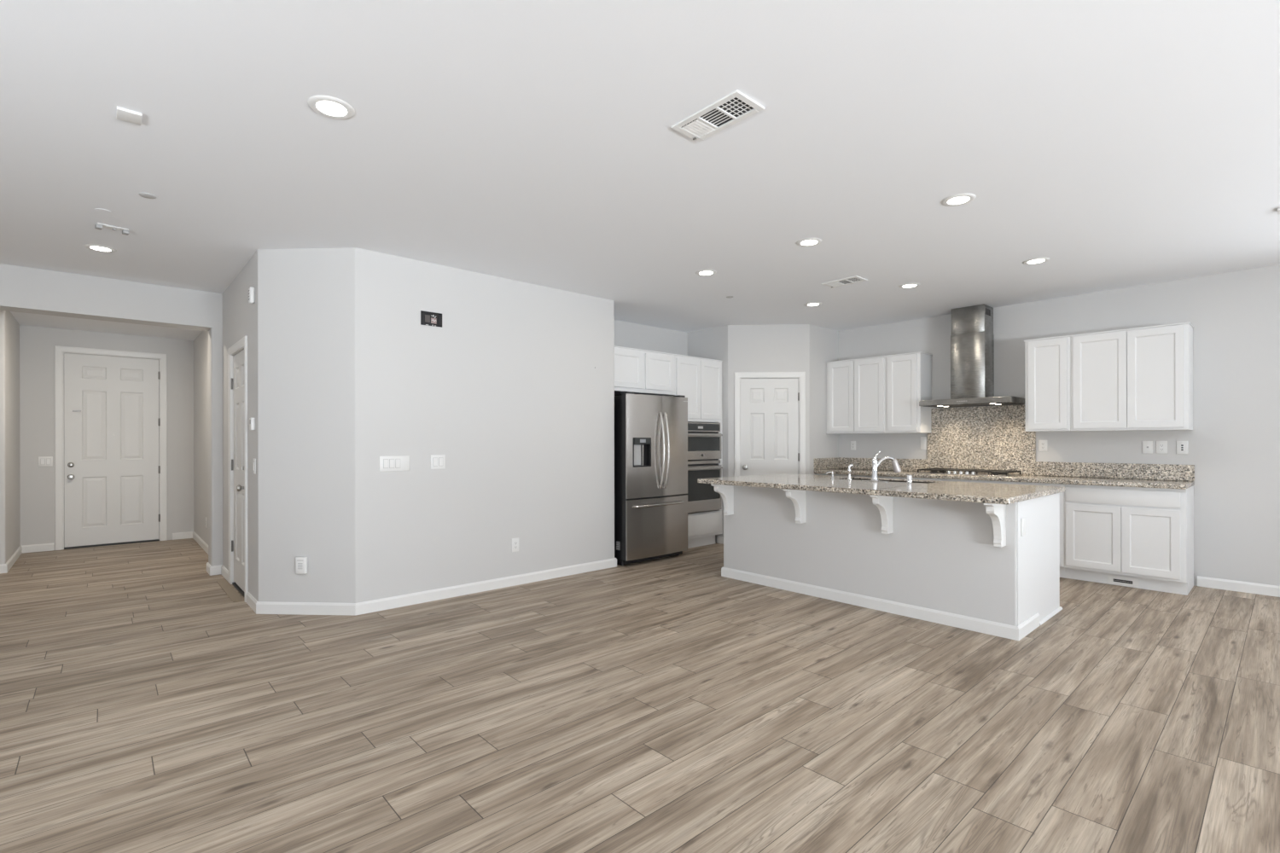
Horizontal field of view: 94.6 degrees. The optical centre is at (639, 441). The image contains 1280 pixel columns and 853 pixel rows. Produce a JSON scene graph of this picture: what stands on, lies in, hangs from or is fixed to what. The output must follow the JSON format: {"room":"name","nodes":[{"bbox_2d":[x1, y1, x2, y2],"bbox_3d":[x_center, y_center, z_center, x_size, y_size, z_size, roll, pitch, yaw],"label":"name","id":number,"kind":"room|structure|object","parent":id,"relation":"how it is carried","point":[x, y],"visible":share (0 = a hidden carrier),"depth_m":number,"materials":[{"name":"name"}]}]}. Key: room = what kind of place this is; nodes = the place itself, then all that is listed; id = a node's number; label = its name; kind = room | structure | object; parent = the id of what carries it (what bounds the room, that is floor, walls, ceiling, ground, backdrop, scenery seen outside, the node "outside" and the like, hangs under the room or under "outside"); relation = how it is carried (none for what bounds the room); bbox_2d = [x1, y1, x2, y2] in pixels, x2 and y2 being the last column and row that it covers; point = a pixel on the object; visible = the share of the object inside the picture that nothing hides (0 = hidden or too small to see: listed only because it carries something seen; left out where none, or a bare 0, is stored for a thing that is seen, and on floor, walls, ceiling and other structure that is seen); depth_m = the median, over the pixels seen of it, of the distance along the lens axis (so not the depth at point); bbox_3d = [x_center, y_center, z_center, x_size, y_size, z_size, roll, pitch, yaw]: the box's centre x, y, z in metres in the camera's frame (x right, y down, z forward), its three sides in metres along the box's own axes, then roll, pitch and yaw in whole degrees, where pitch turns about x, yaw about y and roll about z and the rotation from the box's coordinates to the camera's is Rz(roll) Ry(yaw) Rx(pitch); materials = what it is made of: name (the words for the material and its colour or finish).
{"room":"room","nodes":[
{"label":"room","id":0,"kind":"room"},
{"bbox_2d":[0,310,20,564],"bbox_3d":[-7.659,-0.022,5.530,2.470,2.655,1.380,0,0,-42],"label":"wall","id":1,"kind":"structure","parent":0,"point":[9,327],"depth_m":6.08,"materials":[{"name":"grey paint"}]},
{"bbox_2d":[0,543,53,573],"bbox_3d":[-7.511,1.262,5.652,2.650,0.088,1.394,0,0,-42],"label":"baseboard","id":2,"kind":"structure","parent":1,"relation":"attached to","point":[4,568],"depth_m":6.88,"materials":[{"name":"white paint"}]},
{"bbox_2d":[19,325,193,550],"bbox_3d":[-6.679,-0.023,7.449,1.900,2.655,0.150,0,0,-42],"label":"wall","id":3,"kind":"structure","parent":0,"point":[37,344],"depth_m":7.06,"materials":[{"name":"grey paint"}]},
{"bbox_2d":[38,456,52,466],"bbox_3d":[-7.047,0.243,7.006,0.122,0.116,0.012,0,0,-42],"label":"light switch","id":4,"kind":"object","parent":3,"relation":"attached to","point":[43,461],"visible":1,"depth_m":7.01,"materials":[{"name":"white plastic"}]},
{"bbox_2d":[54,345,167,550],"bbox_3d":[-6.622,0.081,7.434,1.048,2.446,0.168,0,0,-42],"label":"door","id":5,"kind":"structure","parent":3,"relation":"in","point":[111,405],"depth_m":7.39,"materials":[{"name":"white paint"}]},
{"bbox_2d":[0,263,222,566],"bbox_3d":[-5.619,-0.068,4.565,4.200,2.740,0.250,0,0,-42],"label":"wall header","id":6,"kind":"structure","parent":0,"point":[22,289],"depth_m":5.38,"materials":[{"name":"grey paint"}]},
{"bbox_2d":[193,331,208,545],"bbox_3d":[-5.076,-0.026,7.012,0.110,2.655,2.650,0,0,-42],"label":"wall","id":7,"kind":"structure","parent":0,"point":[200,343],"depth_m":7.37,"materials":[{"name":"grey paint"}]},
{"bbox_2d":[172,531,228,581],"bbox_3d":[-4.958,1.257,6.631,0.230,0.088,3.370,0,0,-42],"label":"baseboard","id":8,"kind":"structure","parent":7,"relation":"attached to","point":[215,570],"depth_m":6.95,"materials":[{"name":"white paint"}]},
{"bbox_2d":[222,247,614,603],"bbox_3d":[-2.172,-0.073,5.939,3.045,2.740,2.340,0,0,-42],"label":"wall","id":9,"kind":"structure","parent":0,"point":[345,374],"depth_m":4.74,"materials":[{"name":"grey paint"}]},
{"bbox_2d":[227,336,247,602],"bbox_3d":[-3.440,0.225,5.111,0.168,2.148,0.875,0,0,-42],"label":"door","id":10,"kind":"structure","parent":9,"relation":"in","point":[237,353],"depth_m":5.18,"materials":[{"name":"white paint"}]},
{"bbox_2d":[248,286,254,303],"bbox_3d":[-2.987,-1.120,4.544,0.035,0.124,0.064,0,0,-42],"label":"door chime","id":11,"kind":"object","parent":9,"relation":"attached to","point":[251,290],"visible":1,"depth_m":4.52,"materials":[{"name":"white plastic"}]},
{"bbox_2d":[249,418,255,430],"bbox_3d":[-2.987,-0.132,4.551,0.026,0.096,0.068,0,0,-42],"label":"thermostat","id":12,"kind":"object","parent":9,"relation":"attached to","point":[252,421],"visible":1,"depth_m":4.53,"materials":[{"name":"white plastic"}]},
{"bbox_2d":[252,458,255,474],"bbox_3d":[-2.959,0.193,4.532,0.012,0.118,0.074,0,0,-42],"label":"light switch","id":13,"kind":"object","parent":9,"relation":"attached to","point":[254,460],"visible":1,"depth_m":4.51,"materials":[{"name":"white plastic"}]},
{"bbox_2d":[295,556,307,574],"bbox_3d":[-2.526,0.926,4.410,0.080,0.124,0.031,0,0,3],"label":"wall outlet","id":14,"kind":"object","parent":9,"relation":"attached to","point":[300,562],"visible":1,"depth_m":4.40,"materials":[{"name":"white plastic"}]},
{"bbox_2d":[379,455,409,471],"bbox_3d":[-1.907,0.174,4.592,0.221,0.118,0.011,0,0,-42],"label":"light switch","id":15,"kind":"object","parent":9,"relation":"attached to","point":[393,462],"visible":1,"depth_m":4.59,"materials":[{"name":"white plastic"}]},
{"bbox_2d":[420,310,442,327],"bbox_3d":[-1.688,-0.990,4.793,0.176,0.112,0.010,0,0,-42],"label":"wall box","id":16,"kind":"object","parent":9,"relation":"attached to","point":[427,318],"visible":1,"depth_m":4.79,"materials":[{"name":"black plastic"}]},
{"bbox_2d":[246,558,616,616],"bbox_3d":[-1.538,1.252,5.091,3.216,0.088,0.761,0,0,-26],"label":"baseboard","id":17,"kind":"structure","parent":9,"relation":"attached to","point":[258,608],"depth_m":4.70,"materials":[{"name":"white paint"}]},
{"bbox_2d":[430,454,445,469],"bbox_3d":[-1.648,0.170,4.826,0.122,0.116,0.012,0,0,-42],"label":"light switch","id":18,"kind":"object","parent":9,"relation":"attached to","point":[438,462],"visible":1,"depth_m":4.83,"materials":[{"name":"white plastic"}]},
{"bbox_2d":[512,537,518,552],"bbox_3d":[-1.117,0.933,5.307,0.074,0.124,0.010,0,0,-42],"label":"wall outlet","id":19,"kind":"object","parent":9,"relation":"attached to","point":[514,541],"visible":1,"depth_m":5.30,"materials":[{"name":"white plastic"}]},
{"bbox_2d":[513,541,517,549],"bbox_3d":[-1.115,0.933,5.305,0.035,0.068,0.002,0,0,-42],"label":"socket","id":20,"kind":"object","parent":19,"relation":"attached to","point":[514,542],"depth_m":5.30,"materials":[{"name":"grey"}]},
{"bbox_2d":[0,0,1279,340],"bbox_3d":[-0.163,-1.464,3.194,10.750,0.205,15.250,0,0,-42],"label":"ceiling","id":21,"kind":"structure","parent":0,"point":[1118,143],"depth_m":2.88,"materials":[{"name":"white paint"}]},
{"bbox_2d":[83,244,116,252],"bbox_3d":[-4.025,-1.436,4.412,0.184,0.007,0.184,0,0,-42],"label":"recessed light","id":22,"kind":"object","parent":21,"relation":"in","point":[96,247],"visible":1,"depth_m":4.40,"materials":[{"name":"white plastic"}]},
{"bbox_2d":[95,208,110,213],"bbox_3d":[-3.356,-1.440,3.695,0.076,0.002,0.076,0,0,-42],"label":"ceiling disc","id":23,"kind":"object","parent":21,"relation":"attached to","point":[100,210],"visible":1,"depth_m":3.69,"materials":[{"name":"white paint"}]},
{"bbox_2d":[94,222,129,235],"bbox_3d":[-3.549,-1.426,3.976,0.080,0.030,0.168,0,0,40],"label":"bracket","id":24,"kind":"object","parent":21,"relation":"attached to","point":[99,226],"visible":1,"depth_m":3.97,"materials":[{"name":"white plastic"}]},
{"bbox_2d":[116,106,142,125],"bbox_3d":[-2.257,-1.437,2.612,0.084,0.012,0.110,0,0,-42],"label":"ceiling sensor","id":25,"kind":"object","parent":21,"relation":"attached to","point":[124,114],"visible":1,"depth_m":2.60,"materials":[{"name":"white plastic"}]},
{"bbox_2d":[139,192,156,198],"bbox_3d":[-2.889,-1.439,3.467,0.080,0.006,0.080,0,0,-42],"label":"sprinkler cover","id":26,"kind":"object","parent":21,"relation":"attached to","point":[142,194],"visible":1,"depth_m":3.46,"materials":[{"name":"grey plastic"}]},
{"bbox_2d":[307,94,354,119],"bbox_3d":[-1.334,-1.441,2.558,0.184,0.007,0.184,0,0,-42],"label":"recessed light","id":27,"kind":"object","parent":21,"relation":"in","point":[327,106],"visible":1,"depth_m":2.55,"materials":[{"name":"white plastic"}]},
{"bbox_2d":[695,269,716,276],"bbox_3d":[0.568,-1.444,5.076,0.184,0.007,0.184,0,0,-42],"label":"recessed light","id":28,"kind":"object","parent":21,"relation":"in","point":[703,272],"visible":1,"depth_m":5.06,"materials":[{"name":"white plastic"}]},
{"bbox_2d":[671,89,764,141],"bbox_3d":[0.342,-1.440,2.638,0.192,0.016,0.382,0,0,-42],"label":"ceiling vent","id":29,"kind":"object","parent":21,"relation":"in","point":[729,110],"visible":1,"depth_m":2.63,"materials":[{"name":"white metal"}]},
{"bbox_2d":[796,238,822,246],"bbox_3d":[1.230,-1.445,4.300,0.184,0.007,0.184,0,0,-42],"label":"recessed light","id":30,"kind":"object","parent":21,"relation":"in","point":[807,241],"visible":1,"depth_m":4.29,"materials":[{"name":"white plastic"}]},
{"bbox_2d":[803,302,821,306],"bbox_3d":[1.833,-1.446,6.256,0.184,0.007,0.184,0,0,-42],"label":"recessed light","id":31,"kind":"object","parent":21,"relation":"in","point":[812,304],"visible":1,"depth_m":6.24,"materials":[{"name":"white plastic"}]},
{"bbox_2d":[821,275,867,288],"bbox_3d":[1.858,-1.442,5.368,0.205,0.016,0.340,0,0,-42],"label":"ceiling vent","id":32,"kind":"object","parent":21,"relation":"in","point":[856,279],"visible":1,"depth_m":5.36,"materials":[{"name":"white metal"}]},
{"bbox_2d":[898,283,920,288],"bbox_3d":[2.511,-1.447,5.508,0.184,0.007,0.184,0,0,-42],"label":"recessed light","id":33,"kind":"object","parent":21,"relation":"in","point":[906,285],"visible":1,"depth_m":5.49,"materials":[{"name":"white plastic"}]},
{"bbox_2d":[941,193,976,206],"bbox_3d":[1.911,-1.446,3.548,0.184,0.007,0.184,0,0,-42],"label":"recessed light","id":34,"kind":"object","parent":21,"relation":"in","point":[960,199],"visible":1,"depth_m":3.54,"materials":[{"name":"white plastic"}]},
{"bbox_2d":[1022,257,1049,264],"bbox_3d":[3.189,-1.448,4.759,0.184,0.007,0.184,0,0,-42],"label":"recessed light","id":35,"kind":"object","parent":21,"relation":"in","point":[1037,260],"visible":1,"depth_m":4.75,"materials":[{"name":"white plastic"}]},
{"bbox_2d":[0,538,1279,852],"bbox_3d":[-0.158,1.353,3.194,10.750,0.120,15.250,0,0,-42],"label":"floor","id":36,"kind":"structure","parent":0,"point":[672,704],"depth_m":2.76,"materials":[{"name":"brown wood"}]},
{"bbox_2d":[216,579,244,602],"bbox_3d":[-3.572,1.296,5.141,0.073,0.006,0.980,0,0,-42],"label":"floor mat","id":37,"kind":"object","parent":36,"relation":"on","point":[228,589],"visible":1,"depth_m":5.10,"materials":[{"name":"brown plastic"}]},
{"bbox_2d":[614,391,687,565],"bbox_3d":[-0.034,0.392,6.596,0.912,1.803,0.898,0,0,-42],"label":"refrigerator","id":38,"kind":"object","parent":36,"relation":"on","point":[651,431],"visible":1,"depth_m":6.23,"materials":[{"name":"silver metal"}]},
{"bbox_2d":[668,354,722,548],"bbox_3d":[0.526,0.141,7.366,0.851,2.303,0.619,0,0,-42],"label":"tall cabinet","id":39,"kind":"object","parent":36,"relation":"on","point":[699,380],"visible":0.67,"depth_m":7.18,"materials":[{"name":"white paint"}]},
{"bbox_2d":[686,422,722,513],"bbox_3d":[0.588,0.318,7.293,0.716,1.082,0.578,0,0,-42],"label":"wall oven","id":40,"kind":"object","parent":39,"relation":"in","point":[704,439],"visible":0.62,"depth_m":7.13,"materials":[{"name":"grey metal"}]},
{"bbox_2d":[816,473,862,477],"bbox_3d":[2.619,0.844,7.370,0.582,0.889,0.608,0,0,-42],"label":"base cabinet","id":41,"kind":"object","parent":36,"relation":"on","point":[830,474],"visible":0.05,"depth_m":7.18,"materials":[{"name":"white paint"}]},
{"bbox_2d":[710,483,1062,640],"bbox_3d":[1.911,0.840,5.002,1.324,0.899,2.486,0,0,-42],"label":"kitchen island","id":42,"kind":"object","parent":36,"relation":"on","point":[969,566],"visible":0.84,"depth_m":4.39,"materials":[{"name":"grey paint"}]},
{"bbox_2d":[697,473,1065,504],"bbox_3d":[1.895,0.370,5.021,1.368,0.040,2.570,0,0,-42],"label":"island countertop","id":43,"kind":"structure","parent":42,"relation":"on","point":[948,491],"depth_m":4.51,"materials":[{"name":"stone"}]},
{"bbox_2d":[826,471,834,478],"bbox_3d":[1.767,0.317,5.489,0.089,0.066,0.040,0,0,-10],"label":"soap dispenser","id":44,"kind":"object","parent":43,"relation":"on","point":[832,473],"visible":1,"depth_m":5.48,"materials":[{"name":"silver metal"}]},
{"bbox_2d":[847,464,853,480],"bbox_3d":[1.901,0.278,5.348,0.056,0.144,0.048,0,0,-10],"label":"sprayer","id":45,"kind":"object","parent":43,"relation":"on","point":[850,466],"visible":1,"depth_m":5.34,"materials":[{"name":"silver metal"}]},
{"bbox_2d":[861,451,901,482],"bbox_3d":[2.111,0.217,5.133,0.341,0.265,0.186,0,0,7],"label":"faucet","id":46,"kind":"object","parent":43,"relation":"on","point":[875,464],"visible":1,"depth_m":5.14,"materials":[{"name":"silver metal"}]},
{"bbox_2d":[852,478,934,483],"bbox_3d":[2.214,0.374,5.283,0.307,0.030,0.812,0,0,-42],"label":"sink","id":47,"kind":"object","parent":43,"relation":"in","point":[852,479],"visible":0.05,"depth_m":5.39,"materials":[{"name":"grey metal"}]},
{"bbox_2d":[906,475,912,482],"bbox_3d":[2.252,0.317,4.940,0.048,0.064,0.048,0,0,-42],"label":"air gap","id":48,"kind":"object","parent":43,"relation":"on","point":[909,477],"visible":1,"depth_m":4.92,"materials":[{"name":"silver metal"}]},
{"bbox_2d":[1020,517,1025,536],"bbox_3d":[2.531,0.567,3.902,0.074,0.118,0.009,0,0,-42],"label":"wall outlet","id":49,"kind":"object","parent":42,"relation":"attached to","point":[1023,520],"visible":1,"depth_m":3.89,"materials":[{"name":"white plastic"}]},
{"bbox_2d":[862,475,914,479],"bbox_3d":[3.025,0.844,6.921,0.582,0.889,0.598,0,0,-42],"label":"base cabinet","id":50,"kind":"object","parent":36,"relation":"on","point":[866,476],"visible":0.07,"depth_m":6.73,"materials":[{"name":"white paint"}]},
{"bbox_2d":[914,477,1008,483],"bbox_3d":[3.535,0.843,6.358,0.582,0.889,0.918,0,0,-42],"label":"base cabinet","id":51,"kind":"object","parent":36,"relation":"on","point":[921,479],"visible":0.06,"depth_m":6.15,"materials":[{"name":"white paint"}]},
{"bbox_2d":[1008,482,1065,578],"bbox_3d":[3.995,0.842,5.850,0.582,0.889,0.450,0,0,-42],"label":"base cabinet","id":52,"kind":"object","parent":36,"relation":"on","point":[1062,570],"visible":0.12,"depth_m":5.52,"materials":[{"name":"white paint"}]},
{"bbox_2d":[1064,483,1193,595],"bbox_3d":[4.429,0.841,5.371,0.582,0.889,0.839,0,0,-42],"label":"base cabinet","id":53,"kind":"object","parent":36,"relation":"on","point":[1146,535],"visible":0.94,"depth_m":5.14,"materials":[{"name":"white paint"}]},
{"bbox_2d":[814,468,1194,489],"bbox_3d":[3.547,0.377,6.314,0.624,0.040,3.431,0,0,-42],"label":"countertop","id":54,"kind":"structure","parent":53,"relation":"on","point":[1182,485],"depth_m":5.67,"materials":[{"name":"stone"}]},
{"bbox_2d":[914,468,1023,477],"bbox_3d":[3.528,0.334,6.365,0.485,0.046,0.910,0,0,-42],"label":"cooktop","id":55,"kind":"object","parent":54,"relation":"in","point":[932,471],"visible":1,"depth_m":6.25,"materials":[{"name":"silver metal"}]},
{"bbox_2d":[1108,575,1138,587],"bbox_3d":[4.277,1.241,5.235,0.006,0.082,0.206,0,0,-42],"label":"register","id":56,"kind":"object","parent":53,"relation":"attached to","point":[1117,580],"visible":1,"depth_m":5.23,"materials":[{"name":"white paint"}]},
{"bbox_2d":[614,320,687,396],"bbox_3d":[-0.100,-0.077,7.309,1.865,2.740,0.130,0,0,-42],"label":"wall","id":57,"kind":"structure","parent":0,"point":[626,334],"depth_m":7.43,"materials":[{"name":"grey paint"}]},
{"bbox_2d":[614,345,674,395],"bbox_3d":[-0.164,-0.772,6.742,1.004,0.475,0.619,0,0,-42],"label":"upper cabinet","id":58,"kind":"object","parent":57,"relation":"attached to","point":[638,371],"visible":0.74,"depth_m":6.54,"materials":[{"name":"white paint"}]},
{"bbox_2d":[687,324,838,542],"bbox_3d":[1.561,-0.080,7.652,2.086,2.740,0.648,0,0,6],"label":"wall","id":59,"kind":"structure","parent":0,"point":[807,348],"depth_m":7.37,"materials":[{"name":"grey paint"}]},
{"bbox_2d":[716,535,723,544],"bbox_3d":[1.067,1.247,7.413,0.242,0.088,0.054,0,0,35],"label":"baseboard","id":60,"kind":"structure","parent":59,"relation":"attached to","point":[719,539],"depth_m":7.46,"materials":[{"name":"white paint"}]},
{"bbox_2d":[733,372,805,476],"bbox_3d":[1.615,0.216,7.375,0.875,2.148,0.168,0,0,3],"label":"door","id":61,"kind":"structure","parent":59,"relation":"in","point":[770,407],"depth_m":7.36,"materials":[{"name":"white paint"}]},
{"bbox_2d":[814,457,839,470],"bbox_3d":[2.396,0.287,7.574,0.596,0.142,0.020,0,0,-42],"label":"backsplash","id":62,"kind":"structure","parent":59,"relation":"attached to","point":[819,463],"depth_m":7.55,"materials":[{"name":"stone"}]},
{"bbox_2d":[838,264,1279,586],"bbox_3d":[5.646,-0.086,4.574,0.150,2.740,9.200,0,0,-42],"label":"wall","id":63,"kind":"structure","parent":0,"point":[1234,439],"depth_m":5.22,"materials":[{"name":"grey paint"}]},
{"bbox_2d":[850,441,855,449],"bbox_3d":[2.757,0.056,7.644,0.010,0.116,0.074,0,0,-42],"label":"wall outlet","id":64,"kind":"object","parent":63,"relation":"attached to","point":[852,443],"visible":1,"depth_m":7.64,"materials":[{"name":"white plastic"}]},
{"bbox_2d":[826,355,885,434],"bbox_3d":[2.761,-0.553,7.391,0.341,0.917,0.774,0,0,-42],"label":"upper cabinet","id":65,"kind":"object","parent":63,"relation":"attached to","point":[855,388],"visible":0.94,"depth_m":7.26,"materials":[{"name":"white paint"}]},
{"bbox_2d":[839,457,927,471],"bbox_3d":[3.000,0.286,7.367,0.021,0.142,1.137,0,0,-42],"label":"backsplash","id":66,"kind":"structure","parent":63,"relation":"attached to","point":[858,463],"depth_m":7.31,"materials":[{"name":"stone"}]},
{"bbox_2d":[884,351,932,433],"bbox_3d":[3.159,-0.554,6.951,0.341,0.917,0.411,0,0,-42],"label":"upper cabinet","id":67,"kind":"object","parent":63,"relation":"attached to","point":[908,375],"visible":1,"depth_m":6.83,"materials":[{"name":"white paint"}]},
{"bbox_2d":[920,436,927,449],"bbox_3d":[3.355,0.025,6.985,0.007,0.150,0.080,0,0,-42],"label":"wall outlet","id":68,"kind":"object","parent":63,"relation":"attached to","point":[923,439],"visible":1,"depth_m":6.98,"materials":[{"name":"white plastic"}]},
{"bbox_2d":[919,303,1025,407],"bbox_3d":[3.568,-0.917,6.356,0.531,1.070,0.895,0,0,-42],"label":"range hood","id":69,"kind":"object","parent":63,"relation":"attached to","point":[972,337],"visible":0.97,"depth_m":6.35,"materials":[{"name":"silver metal"}]},
{"bbox_2d":[927,404,1035,475],"bbox_3d":[3.746,-0.013,6.543,0.021,0.738,1.086,0,0,-42],"label":"backsplash","id":70,"kind":"structure","parent":63,"relation":"attached to","point":[989,438],"depth_m":6.50,"materials":[{"name":"stone"}]},
{"bbox_2d":[1038,440,1047,451],"bbox_3d":[4.158,0.046,6.097,0.010,0.116,0.074,0,0,-42],"label":"wall outlet","id":71,"kind":"object","parent":63,"relation":"attached to","point":[1042,444],"visible":1,"depth_m":6.10,"materials":[{"name":"white plastic"}]},
{"bbox_2d":[1041,442,1045,448],"bbox_3d":[4.156,0.046,6.095,0.002,0.068,0.035,0,0,-42],"label":"socket","id":72,"kind":"object","parent":71,"relation":"attached to","point":[1043,444],"depth_m":6.09,"materials":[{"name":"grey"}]},
{"bbox_2d":[1024,335,1076,431],"bbox_3d":[4.106,-0.555,5.906,0.341,0.917,0.382,0,0,-42],"label":"upper cabinet","id":73,"kind":"object","parent":63,"relation":"attached to","point":[1047,360],"visible":0.93,"depth_m":5.79,"materials":[{"name":"white paint"}]},
{"bbox_2d":[1035,461,1194,481],"bbox_3d":[4.516,0.284,5.692,0.021,0.142,1.208,0,0,-42],"label":"backsplash","id":74,"kind":"structure","parent":63,"relation":"attached to","point":[1162,472],"depth_m":5.63,"materials":[{"name":"stone"}]},
{"bbox_2d":[1070,321,1194,431],"bbox_3d":[4.518,-0.556,5.451,0.341,0.917,0.843,0,0,-42],"label":"upper cabinet","id":75,"kind":"object","parent":63,"relation":"attached to","point":[1137,379],"visible":1,"depth_m":5.31,"materials":[{"name":"white paint"}]},
{"bbox_2d":[1142,441,1152,453],"bbox_3d":[4.712,0.057,5.486,0.008,0.118,0.078,0,0,-42],"label":"wall jack plate","id":76,"kind":"object","parent":63,"relation":"attached to","point":[1147,445],"visible":1,"depth_m":5.48,"materials":[{"name":"white plastic"}]},
{"bbox_2d":[1156,441,1167,453],"bbox_3d":[4.778,0.057,5.413,0.010,0.118,0.078,0,0,-42],"label":"wall outlet","id":77,"kind":"object","parent":63,"relation":"attached to","point":[1161,446],"visible":1,"depth_m":5.41,"materials":[{"name":"white plastic"}]},
{"bbox_2d":[1158,443,1163,451],"bbox_3d":[4.775,0.057,5.411,0.002,0.068,0.035,0,0,-42],"label":"socket","id":78,"kind":"object","parent":77,"relation":"attached to","point":[1160,445],"depth_m":5.41,"materials":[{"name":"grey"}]},
{"bbox_2d":[1176,441,1187,454],"bbox_3d":[4.872,0.059,5.310,0.008,0.120,0.076,0,0,-42],"label":"wall jack plate","id":79,"kind":"object","parent":63,"relation":"attached to","point":[1182,446],"visible":1,"depth_m":5.31,"materials":[{"name":"white plastic"}]},
{"bbox_2d":[1197,576,1279,597],"bbox_3d":[5.530,1.240,4.582,0.014,0.088,1.770,0,0,-42],"label":"baseboard","id":80,"kind":"structure","parent":63,"relation":"attached to","point":[1259,589],"depth_m":5.04,"materials":[{"name":"white paint"}]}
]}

